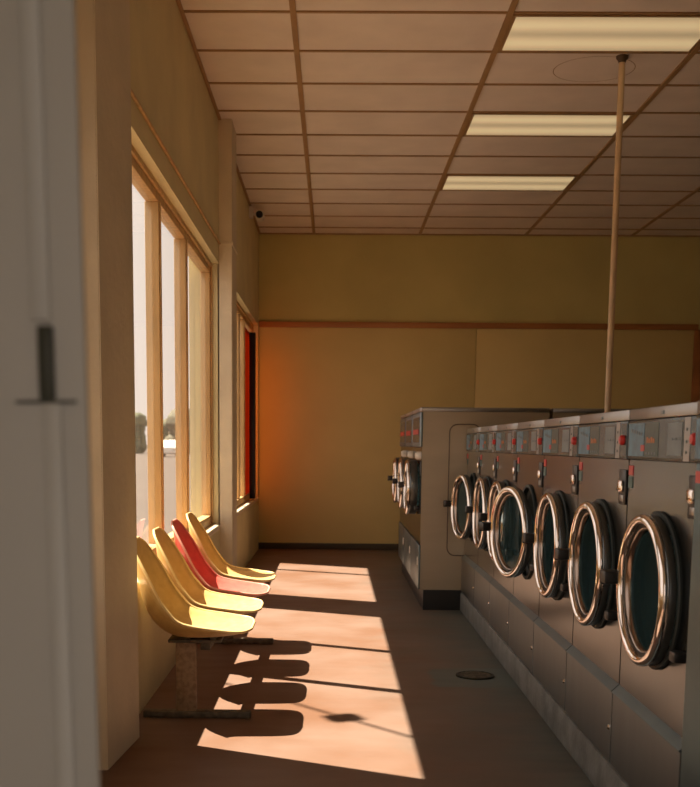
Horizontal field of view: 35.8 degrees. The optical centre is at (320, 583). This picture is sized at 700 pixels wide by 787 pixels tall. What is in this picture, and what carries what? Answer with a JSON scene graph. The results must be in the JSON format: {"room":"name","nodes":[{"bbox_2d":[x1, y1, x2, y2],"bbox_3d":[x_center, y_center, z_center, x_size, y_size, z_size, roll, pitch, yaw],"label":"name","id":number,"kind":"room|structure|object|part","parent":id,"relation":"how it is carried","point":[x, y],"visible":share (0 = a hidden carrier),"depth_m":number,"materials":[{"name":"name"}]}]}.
{"room":"laundry","nodes":[
{"label":"laundry","id":0,"kind":"room"},
{"bbox_2d":[130,0,258,713],"bbox_3d":[-0.915,-1.433,6.870,0.230,3.764,12.170,1,7,1],"label":"wall","id":1,"kind":"structure","parent":0,"point":[167,80],"depth_m":6.59,"materials":[{"name":"paint"}]},
{"bbox_2d":[76,0,138,769],"bbox_3d":[-0.902,-1.133,4.161,0.281,3.664,0.480,1,7,1],"label":"pilaster","id":2,"kind":"object","parent":1,"relation":"attached to","point":[103,26],"visible":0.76,"depth_m":4.11,"materials":[{"name":"beige paint"}]},
{"bbox_2d":[131,144,219,590],"bbox_3d":[-0.875,-1.177,6.373,0.143,2.035,4.040,1,7,1],"label":"window","id":3,"kind":"structure","parent":1,"relation":"in","point":[158,208],"depth_m":6.87,"materials":[{"name":"brown wood"}]},
{"bbox_3d":[-0.847,-0.189,6.496,0.069,0.045,4.024,1,7,1],"label":"sill","id":4,"kind":"part","parent":3,"relation":"part of","materials":[{"name":"beige paint"}]},
{"bbox_2d":[131,89,220,244],"bbox_3d":[-0.789,-2.323,6.254,0.018,0.037,3.980,1,7,1],"label":"trim","id":5,"kind":"structure","parent":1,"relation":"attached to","point":[134,97],"depth_m":5.68,"materials":[{"name":"brown wood"}]},
{"bbox_2d":[218,119,237,565],"bbox_3d":[-0.730,-1.698,8.543,0.118,3.664,0.416,1,7,1],"label":"pilaster","id":6,"kind":"object","parent":1,"relation":"attached to","point":[227,265],"visible":0.84,"depth_m":8.37,"materials":[{"name":"beige paint"}]},
{"bbox_2d":[237,301,257,515],"bbox_3d":[-0.820,-1.753,10.831,0.143,2.035,3.650,1,7,1],"label":"window","id":7,"kind":"structure","parent":1,"relation":"in","point":[244,502],"depth_m":11.37,"materials":[{"name":"brown wood"}]},
{"bbox_3d":[-0.848,-1.816,11.161,0.004,1.845,0.568,1,7,1],"label":"pane","id":8,"kind":"part","parent":7,"relation":"part of","materials":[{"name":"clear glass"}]},
{"bbox_3d":[-0.791,-0.765,10.954,0.069,0.045,3.634,1,7,1],"label":"sill","id":9,"kind":"part","parent":7,"relation":"part of","materials":[{"name":"beige paint"}]},
{"bbox_2d":[249,332,255,498],"bbox_3d":[-0.770,-1.900,12.267,0.070,1.860,0.077,1,7,1],"label":"sign box","id":10,"kind":"object","parent":7,"relation":"on","point":[252,335],"visible":1,"depth_m":12.23,"materials":[{"name":"black plastic"}]},
{"bbox_2d":[245,328,248,493],"bbox_3d":[-0.823,-1.880,12.049,0.005,1.875,1.160,1,7,1],"label":"sheet","id":11,"kind":"object","parent":10,"relation":"part of","point":[246,330],"visible":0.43,"depth_m":12.07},
{"bbox_2d":[100,549,593,786],"bbox_3d":[2.889,0.456,6.991,7.870,0.150,12.320,1,7,1],"label":"floor","id":12,"kind":"structure","parent":0,"point":[357,684],"depth_m":5.25,"materials":[{"name":"brown tile"}]},
{"bbox_2d":[143,635,272,718],"bbox_3d":[-0.553,0.309,5.946,0.492,0.354,2.060,1,7,1],"label":"frame","id":13,"kind":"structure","parent":12,"relation":"on","point":[186,653],"depth_m":4.95,"materials":[{"name":"metal"}]},
{"bbox_3d":[-0.613,0.422,4.953,0.092,0.322,0.040,1,7,1],"label":"post","id":14,"kind":"part","parent":13,"relation":"part of","materials":[{"name":"brown metal"}]},
{"bbox_2d":[137,537,255,642],"bbox_3d":[-0.575,0.026,4.931,0.549,0.470,0.486,1,7,1],"label":"shell chair","id":15,"kind":"object","parent":13,"relation":"on","point":[169,609],"visible":0.84,"depth_m":5.03,"materials":[{"name":"plastic"}]},
{"bbox_3d":[-0.569,0.246,4.960,0.240,0.027,0.140,1,7,1],"label":"mounting plate","id":16,"kind":"part","parent":15,"relation":"part of","materials":[{"name":"metal"}]},
{"bbox_2d":[152,527,263,614],"bbox_3d":[-0.568,-0.050,5.516,0.549,0.470,0.486,1,7,1],"label":"shell chair","id":17,"kind":"object","parent":13,"relation":"on","point":[189,586],"visible":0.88,"depth_m":5.68,"materials":[{"name":"plastic"}]},
{"bbox_2d":[171,519,270,597],"bbox_3d":[-0.560,-0.128,6.121,0.549,0.470,0.486,1,7,1],"label":"shell chair","id":18,"kind":"object","parent":13,"relation":"on","point":[184,541],"visible":0.81,"depth_m":6.28,"materials":[{"name":"plastic"}]},
{"bbox_3d":[-0.590,0.184,6.797,0.092,0.322,0.040,1,7,1],"label":"post","id":19,"kind":"part","parent":13,"relation":"part of","materials":[{"name":"black metal"}]},
{"bbox_2d":[186,512,275,582],"bbox_3d":[-0.553,-0.207,6.736,0.549,0.470,0.486,1,7,1],"label":"shell chair","id":20,"kind":"object","parent":13,"relation":"on","point":[197,531],"visible":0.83,"depth_m":6.90,"materials":[{"name":"plastic"}]},
{"bbox_2d":[388,414,407,580],"bbox_3d":[1.189,-0.828,10.263,1.081,1.530,0.852,1,7,1],"label":"washing machine","id":21,"kind":"object","parent":12,"relation":"on","point":[402,523],"visible":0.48,"depth_m":10.18,"materials":[{"name":"metal"}]},
{"bbox_3d":[0.778,-0.398,10.325,0.014,0.337,0.842,1,7,1],"label":"panel","id":22,"kind":"part","parent":21,"relation":"part of","materials":[{"name":"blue metal"}]},
{"bbox_3d":[0.785,-1.427,10.192,0.016,0.259,0.842,1,7,1],"label":"control panel","id":23,"kind":"part","parent":21,"relation":"part of","materials":[{"name":"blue metal"}]},
{"bbox_3d":[0.785,-0.931,10.256,0.001,0.730,0.844,1,7,1],"label":"panel","id":24,"kind":"part","parent":21,"relation":"part of","materials":[{"name":"silver metal"}]},
{"bbox_2d":[392,411,414,594],"bbox_3d":[1.178,-0.719,9.420,1.081,1.530,0.852,1,7,1],"label":"washing machine","id":25,"kind":"object","parent":12,"relation":"on","point":[409,420],"visible":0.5,"depth_m":9.32,"materials":[{"name":"metal"}]},
{"bbox_3d":[0.706,-0.913,9.617,0.128,0.049,0.084,1,7,1],"label":"latch handle","id":26,"kind":"part","parent":25,"relation":"part of","materials":[{"name":"black plastic"}]},
{"bbox_3d":[0.732,-0.874,9.382,0.062,0.428,0.428,1,7,1],"label":"door","id":27,"kind":"part","parent":25,"relation":"part of","materials":[{"name":"metal"}]},
{"bbox_3d":[0.767,-0.289,9.482,0.014,0.337,0.842,1,7,1],"label":"panel","id":28,"kind":"part","parent":25,"relation":"part of","materials":[{"name":"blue metal"}]},
{"bbox_3d":[0.775,-0.823,9.413,0.001,0.730,0.844,1,7,1],"label":"panel","id":29,"kind":"part","parent":25,"relation":"part of","materials":[{"name":"silver metal"}]},
{"bbox_3d":[0.775,-1.318,9.349,0.016,0.259,0.842,1,7,1],"label":"control panel","id":30,"kind":"part","parent":25,"relation":"part of","materials":[{"name":"grey metal"}]},
{"bbox_2d":[443,427,480,604],"bbox_3d":[1.369,-0.499,7.776,0.924,1.229,0.739,1,7,1],"label":"washing machine","id":31,"kind":"object","parent":12,"relation":"on","point":[470,559],"visible":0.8,"depth_m":7.78,"materials":[{"name":"metal"}]},
{"bbox_3d":[0.961,-0.593,7.994,0.093,0.049,0.069,-1,7,-8],"label":"latch handle","id":32,"kind":"part","parent":31,"relation":"part of","materials":[{"name":"black plastic"}]},
{"bbox_3d":[1.022,-0.553,7.755,0.034,0.464,0.464,-1,7,-8],"label":"door","id":33,"kind":"part","parent":31,"relation":"part of","materials":[{"name":"metal"}]},
{"bbox_3d":[1.076,-0.022,7.842,0.022,0.252,0.733,1,7,1],"label":"panel","id":34,"kind":"part","parent":31,"relation":"part of","materials":[{"name":"metal"}]},
{"bbox_3d":[1.092,-0.559,7.772,0.001,0.778,0.733,1,7,1],"label":"panel","id":35,"kind":"part","parent":31,"relation":"part of","materials":[{"name":"silver metal"}]},
{"bbox_2d":[398,407,549,609],"bbox_3d":[1.168,-0.610,8.577,1.081,1.530,0.852,1,7,1],"label":"washing machine","id":36,"kind":"object","parent":12,"relation":"on","point":[439,433],"visible":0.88,"depth_m":8.17,"materials":[{"name":"grey metal"}]},
{"bbox_3d":[0.695,-0.805,8.774,0.128,0.049,0.084,1,7,1],"label":"latch handle","id":37,"kind":"part","parent":36,"relation":"part of","materials":[{"name":"black plastic"}]},
{"bbox_3d":[0.722,-0.765,8.539,0.062,0.428,0.428,1,7,1],"label":"door","id":38,"kind":"part","parent":36,"relation":"part of","materials":[{"name":"metal"}]},
{"bbox_3d":[0.757,-0.180,8.640,0.014,0.337,0.842,1,7,1],"label":"panel","id":39,"kind":"part","parent":36,"relation":"part of","materials":[{"name":"grey metal"}]},
{"bbox_3d":[0.764,-0.714,8.570,0.001,0.730,0.844,1,7,1],"label":"panel","id":40,"kind":"part","parent":36,"relation":"part of","materials":[{"name":"silver metal"}]},
{"bbox_3d":[0.764,-1.209,8.507,0.016,0.259,0.842,1,7,1],"label":"control panel","id":41,"kind":"part","parent":36,"relation":"part of","materials":[{"name":"grey metal"}]},
{"bbox_2d":[456,671,493,679],"bbox_3d":[0.845,0.498,5.913,0.210,0.008,0.210,1,7,1],"label":"floor drain","id":42,"kind":"object","parent":12,"relation":"on","point":[472,675],"visible":1,"depth_m":5.89,"materials":[{"name":"metal"}]},
{"bbox_2d":[465,425,496,622],"bbox_3d":[1.397,-0.404,7.037,0.850,1.229,0.739,1,7,1],"label":"washing machine","id":43,"kind":"object","parent":12,"relation":"on","point":[484,572],"visible":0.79,"depth_m":7.03,"materials":[{"name":"metal"}]},
{"bbox_3d":[1.022,-0.498,7.267,0.093,0.049,0.069,0,7,0],"label":"latch handle","id":44,"kind":"part","parent":43,"relation":"part of","materials":[{"name":"black plastic"}]},
{"bbox_3d":[1.067,0.074,7.103,0.022,0.252,0.733,1,7,1],"label":"panel","id":45,"kind":"part","parent":43,"relation":"part of","materials":[{"name":"metal"}]},
{"bbox_3d":[1.049,-0.458,7.022,0.034,0.464,0.464,0,7,0],"label":"door","id":46,"kind":"part","parent":43,"relation":"part of","materials":[{"name":"metal"}]},
{"bbox_3d":[1.083,-0.464,7.033,0.001,0.778,0.733,1,7,1],"label":"panel","id":47,"kind":"part","parent":43,"relation":"part of","materials":[{"name":"silver metal"}]},
{"bbox_3d":[1.085,-0.915,6.975,0.012,0.128,0.733,1,7,1],"label":"control panel","id":48,"kind":"part","parent":43,"relation":"part of","materials":[{"name":"grey metal"}]},
{"bbox_3d":[1.075,-0.874,6.654,0.004,0.111,0.073,1,7,1],"label":"key plate","id":49,"kind":"part","parent":43,"relation":"part of","materials":[{"name":"silver metal"}]},
{"bbox_3d":[1.080,-0.716,6.683,0.009,0.120,0.086,1,7,1],"label":"coin plate","id":50,"kind":"part","parent":43,"relation":"part of","materials":[{"name":"black plastic"}]},
{"bbox_2d":[478,423,518,644],"bbox_3d":[1.383,-0.308,6.298,0.860,1.229,0.739,1,7,1],"label":"washing machine","id":51,"kind":"object","parent":12,"relation":"on","point":[501,587],"visible":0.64,"depth_m":6.19,"materials":[{"name":"metal"}]},
{"bbox_3d":[1.004,-0.403,6.527,0.093,0.049,0.069,0,7,-1],"label":"latch handle","id":52,"kind":"part","parent":51,"relation":"part of","materials":[{"name":"black plastic"}]},
{"bbox_3d":[1.058,0.169,6.364,0.022,0.252,0.733,1,7,1],"label":"panel","id":53,"kind":"part","parent":51,"relation":"part of","materials":[{"name":"metal"}]},
{"bbox_3d":[1.035,-0.362,6.283,0.034,0.464,0.464,0,7,-1],"label":"door","id":54,"kind":"part","parent":51,"relation":"part of","materials":[{"name":"metal"}]},
{"bbox_3d":[1.074,-0.368,6.295,0.001,0.778,0.733,1,7,1],"label":"panel","id":55,"kind":"part","parent":51,"relation":"part of","materials":[{"name":"silver metal"}]},
{"bbox_3d":[1.075,-0.820,6.236,0.012,0.128,0.733,1,7,1],"label":"control panel","id":56,"kind":"part","parent":51,"relation":"part of","materials":[{"name":"grey metal"}]},
{"bbox_3d":[1.071,-0.621,5.944,0.009,0.120,0.086,1,7,1],"label":"coin plate","id":57,"kind":"part","parent":51,"relation":"part of","materials":[{"name":"black plastic"}]},
{"bbox_3d":[1.066,-0.779,5.915,0.004,0.111,0.073,1,7,1],"label":"key plate","id":58,"kind":"part","parent":51,"relation":"part of","materials":[{"name":"silver metal"}]},
{"bbox_2d":[479,420,544,672],"bbox_3d":[1.324,-0.213,5.560,0.960,1.229,0.739,1,7,1],"label":"washing machine","id":59,"kind":"object","parent":12,"relation":"on","point":[524,604],"visible":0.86,"depth_m":5.55,"materials":[{"name":"metal"}]},
{"bbox_3d":[0.899,-0.305,5.768,0.093,0.049,0.069,-1,8,-12],"label":"latch handle","id":60,"kind":"part","parent":59,"relation":"part of","materials":[{"name":"black plastic"}]},
{"bbox_3d":[0.977,-0.266,5.534,0.034,0.464,0.464,-1,8,-12],"label":"door","id":61,"kind":"part","parent":59,"relation":"part of","materials":[{"name":"metal"}]},
{"bbox_3d":[1.049,0.265,5.625,0.022,0.252,0.733,1,7,1],"label":"panel","id":62,"kind":"part","parent":59,"relation":"part of","materials":[{"name":"metal"}]},
{"bbox_3d":[1.065,-0.273,5.556,0.001,0.778,0.733,1,7,1],"label":"panel","id":63,"kind":"part","parent":59,"relation":"part of","materials":[{"name":"silver metal"}]},
{"bbox_3d":[1.066,-0.724,5.497,0.012,0.128,0.733,1,7,1],"label":"control panel","id":64,"kind":"part","parent":59,"relation":"part of","materials":[{"name":"grey metal"}]},
{"bbox_3d":[1.062,-0.525,5.205,0.009,0.120,0.086,1,7,1],"label":"coin plate","id":65,"kind":"part","parent":59,"relation":"part of","materials":[{"name":"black metal"}]},
{"bbox_3d":[1.057,-0.683,5.176,0.004,0.111,0.073,1,7,1],"label":"key plate","id":66,"kind":"part","parent":59,"relation":"part of","materials":[{"name":"silver metal"}]},
{"bbox_2d":[460,592,629,786],"bbox_3d":[1.394,0.575,4.827,0.748,0.145,6.860,1,7,1],"label":"plinth","id":67,"kind":"object","parent":12,"relation":"on","point":[591,761],"visible":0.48,"depth_m":4.79,"materials":[{"name":"grey concrete"}]},
{"bbox_2d":[522,415,580,709],"bbox_3d":[1.370,-0.117,4.821,0.850,1.229,0.739,1,7,1],"label":"washing machine","id":68,"kind":"object","parent":12,"relation":"on","point":[557,507],"visible":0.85,"depth_m":4.77,"materials":[{"name":"metal"}]},
{"bbox_3d":[0.995,-0.212,5.051,0.093,0.049,0.069,0,7,0],"label":"latch handle","id":69,"kind":"part","parent":68,"relation":"part of","materials":[{"name":"black plastic"}]},
{"bbox_3d":[1.040,0.360,4.886,0.022,0.252,0.733,1,7,1],"label":"panel","id":70,"kind":"part","parent":68,"relation":"part of","materials":[{"name":"metal"}]},
{"bbox_3d":[1.022,-0.171,4.806,0.034,0.464,0.464,0,7,0],"label":"door","id":71,"kind":"part","parent":68,"relation":"part of","materials":[{"name":"metal"}]},
{"bbox_3d":[1.055,-0.177,4.817,0.001,0.778,0.733,1,7,1],"label":"panel","id":72,"kind":"part","parent":68,"relation":"part of","materials":[{"name":"silver metal"}]},
{"bbox_3d":[1.057,-0.629,4.759,0.012,0.128,0.733,1,7,1],"label":"control panel","id":73,"kind":"part","parent":68,"relation":"part of","materials":[{"name":"grey metal"}]},
{"bbox_3d":[1.038,-0.587,4.434,0.018,0.034,0.034,1,7,1],"label":"start knob","id":74,"kind":"part","parent":68,"relation":"part of","materials":[{"name":"red plastic"}]},
{"bbox_3d":[1.052,-0.430,4.466,0.009,0.120,0.086,1,7,1],"label":"coin plate","id":75,"kind":"part","parent":68,"relation":"part of","materials":[{"name":"black plastic"}]},
{"bbox_3d":[1.047,-0.588,4.437,0.004,0.111,0.073,1,7,1],"label":"key plate","id":76,"kind":"part","parent":68,"relation":"part of","materials":[{"name":"silver metal"}]},
{"bbox_2d":[549,408,630,418],"bbox_3d":[2.277,-0.602,8.588,1.081,1.530,0.852,1,7,1],"label":"washing machine","id":77,"kind":"object","parent":12,"relation":"on","point":[554,412],"visible":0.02,"depth_m":8.07,"materials":[{"name":"metal"}]},
{"bbox_2d":[554,410,630,761],"bbox_3d":[1.361,-0.022,4.082,0.850,1.229,0.739,1,7,1],"label":"washing machine","id":78,"kind":"object","parent":12,"relation":"on","point":[599,523],"visible":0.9,"depth_m":4.02,"materials":[{"name":"metal"}]},
{"bbox_3d":[0.986,-0.116,4.312,0.093,0.049,0.069,0,7,0],"label":"latch handle","id":79,"kind":"part","parent":78,"relation":"part of","materials":[{"name":"black plastic"}]},
{"bbox_3d":[1.031,0.455,4.148,0.022,0.252,0.733,1,7,1],"label":"panel","id":80,"kind":"part","parent":78,"relation":"part of","materials":[{"name":"metal"}]},
{"bbox_3d":[1.012,-0.076,4.067,0.034,0.464,0.464,0,7,0],"label":"door","id":81,"kind":"part","parent":78,"relation":"part of","materials":[{"name":"metal"}]},
{"bbox_3d":[1.046,-0.082,4.078,0.001,0.778,0.733,1,7,1],"label":"panel","id":82,"kind":"part","parent":78,"relation":"part of","materials":[{"name":"silver metal"}]},
{"bbox_3d":[1.048,-0.533,4.020,0.012,0.128,0.733,1,7,1],"label":"control panel","id":83,"kind":"part","parent":78,"relation":"part of","materials":[{"name":"grey metal"}]},
{"bbox_3d":[1.029,-0.491,3.695,0.018,0.034,0.034,1,7,1],"label":"start knob","id":84,"kind":"part","parent":78,"relation":"part of","materials":[{"name":"red plastic"}]},
{"bbox_3d":[1.043,-0.334,3.727,0.009,0.120,0.086,1,7,1],"label":"coin plate","id":85,"kind":"part","parent":78,"relation":"part of","materials":[{"name":"black plastic"}]},
{"bbox_3d":[1.038,-0.492,3.698,0.004,0.111,0.073,1,7,1],"label":"key plate","id":86,"kind":"part","parent":78,"relation":"part of","materials":[{"name":"silver metal"}]},
{"bbox_2d":[604,54,628,412],"bbox_3d":[1.867,-1.473,6.976,0.076,3.664,0.076,1,7,1],"label":"steel pole","id":87,"kind":"object","parent":12,"relation":"on","point":[621,59],"visible":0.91,"depth_m":6.86,"materials":[{"name":"metal"}]},
{"bbox_2d":[599,402,698,786],"bbox_3d":[1.351,0.074,3.343,0.850,1.229,0.739,1,7,1],"label":"washing machine","id":88,"kind":"object","parent":12,"relation":"on","point":[652,576],"visible":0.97,"depth_m":3.31,"materials":[{"name":"metal"}]},
{"bbox_3d":[0.977,-0.021,3.573,0.093,0.049,0.069,0,7,0],"label":"latch handle","id":89,"kind":"part","parent":88,"relation":"part of","materials":[{"name":"black plastic"}]},
{"bbox_3d":[1.022,0.551,3.409,0.022,0.252,0.733,1,7,1],"label":"panel","id":90,"kind":"part","parent":88,"relation":"part of","materials":[{"name":"metal"}]},
{"bbox_3d":[1.003,0.020,3.328,0.034,0.464,0.464,0,7,0],"label":"door","id":91,"kind":"part","parent":88,"relation":"part of","materials":[{"name":"metal"}]},
{"bbox_3d":[1.037,0.013,3.339,0.001,0.778,0.733,1,7,1],"label":"panel","id":92,"kind":"part","parent":88,"relation":"part of","materials":[{"name":"silver metal"}]},
{"bbox_3d":[1.039,-0.438,3.281,0.012,0.128,0.733,1,7,1],"label":"control panel","id":93,"kind":"part","parent":88,"relation":"part of","materials":[{"name":"grey metal"}]},
{"bbox_3d":[1.034,-0.239,2.989,0.009,0.120,0.086,1,7,1],"label":"coin plate","id":94,"kind":"part","parent":88,"relation":"part of","materials":[{"name":"black plastic"}]},
{"bbox_3d":[1.020,-0.396,2.956,0.018,0.034,0.034,1,7,1],"label":"start knob","id":95,"kind":"part","parent":88,"relation":"part of","materials":[{"name":"red plastic"}]},
{"bbox_3d":[1.029,-0.397,2.960,0.004,0.111,0.073,1,7,1],"label":"key plate","id":96,"kind":"part","parent":88,"relation":"part of","materials":[{"name":"silver metal"}]},
{"bbox_2d":[680,400,699,786],"bbox_3d":[1.318,0.208,2.300,0.841,1.229,1.334,1,7,1],"label":"washing machine","id":97,"kind":"object","parent":12,"relation":"on","point":[690,754],"visible":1,"depth_m":2.91,"materials":[{"name":"grey metal"}]},
{"bbox_3d":[1.001,-0.303,2.237,0.012,0.128,1.328,1,7,1],"label":"control panel","id":98,"kind":"part","parent":97,"relation":"part of","materials":[{"name":"grey metal"}]},
{"bbox_2d":[176,0,699,236],"bbox_3d":[2.936,-3.305,6.580,7.840,0.112,12.170,1,7,1],"label":"ceiling","id":99,"kind":"structure","parent":0,"point":[349,117],"depth_m":7.89,"materials":[{"name":"tile"}]},
{"bbox_2d":[249,206,264,221],"bbox_3d":[-0.651,-3.790,11.072,0.155,0.134,0.184,1,7,1],"label":"security camera","id":100,"kind":"object","parent":99,"relation":"attached to","point":[259,215],"visible":1,"depth_m":11.01,"materials":[{"name":"white plastic"}]},
{"bbox_2d":[440,175,577,190],"bbox_3d":[1.725,-3.707,9.994,1.180,0.012,0.570,1,7,1],"label":"recessed light","id":101,"kind":"object","parent":99,"relation":"in","point":[451,182],"visible":1,"depth_m":9.98,"materials":[{"name":"white plastic"}]},
{"bbox_2d":[463,113,633,136],"bbox_3d":[1.702,-3.472,8.179,1.180,0.012,0.570,1,7,1],"label":"recessed light","id":102,"kind":"object","parent":99,"relation":"in","point":[479,124],"visible":0.94,"depth_m":8.16,"materials":[{"name":"white plastic"}]},
{"bbox_2d":[498,14,699,52],"bbox_3d":[1.680,-3.238,6.364,1.180,0.012,0.570,1,7,1],"label":"recessed light","id":103,"kind":"object","parent":99,"relation":"in","point":[525,32],"visible":1,"depth_m":6.35,"materials":[{"name":"white plastic"}]},
{"bbox_2d":[259,234,699,404],"bbox_3d":[2.979,-2.165,12.787,7.870,3.764,0.150,1,7,1],"label":"wall","id":104,"kind":"structure","parent":0,"point":[311,278],"depth_m":12.55,"materials":[{"name":"beige paint"}]},
{"bbox_2d":[258,542,397,549],"bbox_3d":[1.793,-0.435,12.933,5.070,0.075,0.037,1,7,1],"label":"baseboard","id":105,"kind":"structure","parent":104,"relation":"attached to","point":[333,546],"depth_m":12.93,"materials":[{"name":"brown wood"}]},
{"bbox_2d":[259,327,475,543],"bbox_3d":[0.537,-1.735,12.790,2.535,2.530,0.025,1,7,1],"label":"wall panel","id":106,"kind":"object","parent":104,"relation":"attached to","point":[332,401],"visible":0.76,"depth_m":12.75,"materials":[{"name":"yellow paint"}]},
{"bbox_2d":[259,321,698,329],"bbox_3d":[1.835,-3.007,12.595,5.110,0.065,0.047,1,7,1],"label":"trim","id":107,"kind":"structure","parent":104,"relation":"attached to","point":[261,323],"depth_m":12.57,"materials":[{"name":"brown wood"}]},
{"bbox_2d":[474,329,693,408],"bbox_3d":[3.075,-1.710,12.762,2.528,2.530,0.025,1,7,1],"label":"wall panel","id":108,"kind":"object","parent":104,"relation":"attached to","point":[515,368],"visible":0.45,"depth_m":12.65,"materials":[{"name":"yellow paint"}]},
{"bbox_2d":[691,330,699,401],"bbox_3d":[4.383,-1.660,12.730,0.090,2.600,0.062,1,7,1],"label":"trim","id":109,"kind":"structure","parent":104,"relation":"attached to","point":[695,389],"depth_m":12.60,"materials":[{"name":"brown wood"}]},
{"bbox_3d":[2.757,-0.633,0.928,7.720,3.764,0.170,1,7,1],"label":"wall","id":110,"kind":"structure","parent":0,"visible":0},
{"bbox_2d":[0,0,100,786],"bbox_3d":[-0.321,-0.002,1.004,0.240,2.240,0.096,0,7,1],"label":"door","id":111,"kind":"structure","parent":110,"relation":"in","point":[49,722],"depth_m":0.94,"materials":[{"name":"grey metal"}]},
{"label":"outside","id":112,"kind":"structure","parent":0,"visible":0},
{"bbox_2d":[136,449,189,544],"bbox_3d":[-118.341,-17.061,135.393,360.000,0.240,570.000,1,7,1],"label":"ground","id":113,"kind":"structure","parent":112,"point":[141,459],"depth_m":28.61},
{"bbox_2d":[135,412,146,453],"bbox_3d":[-22.708,-17.846,129.191,4.194,5.530,4.490,1,7,1],"label":"tree","id":114,"kind":"object","parent":113,"relation":"on","point":[140,419],"visible":0.3,"depth_m":127.94,"materials":[{"name":"green plant"}]},
{"bbox_2d":[163,419,168,439],"bbox_3d":[-19.111,-18.380,136.086,4.680,4.797,4.552,1,7,1],"label":"tree","id":115,"kind":"object","parent":113,"relation":"on","point":[165,428],"visible":0.09,"depth_m":133.98,"materials":[{"name":"green plant"}]},
{"bbox_2d":[163,440,175,456],"bbox_3d":[-14.097,-12.742,101.671,1.860,1.580,4.630,1,7,1],"label":"car","id":116,"kind":"object","parent":113,"relation":"on","point":[169,445],"visible":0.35,"depth_m":100.39,"materials":[{"name":"white paint"}]},
{"bbox_2d":[164,409,189,453],"bbox_3d":[-16.194,-18.024,128.750,4.736,6.124,4.946,1,7,1],"label":"tree","id":117,"kind":"object","parent":113,"relation":"on","point":[170,420],"visible":0.16,"depth_m":127.06,"materials":[{"name":"green plant"}]}
]}

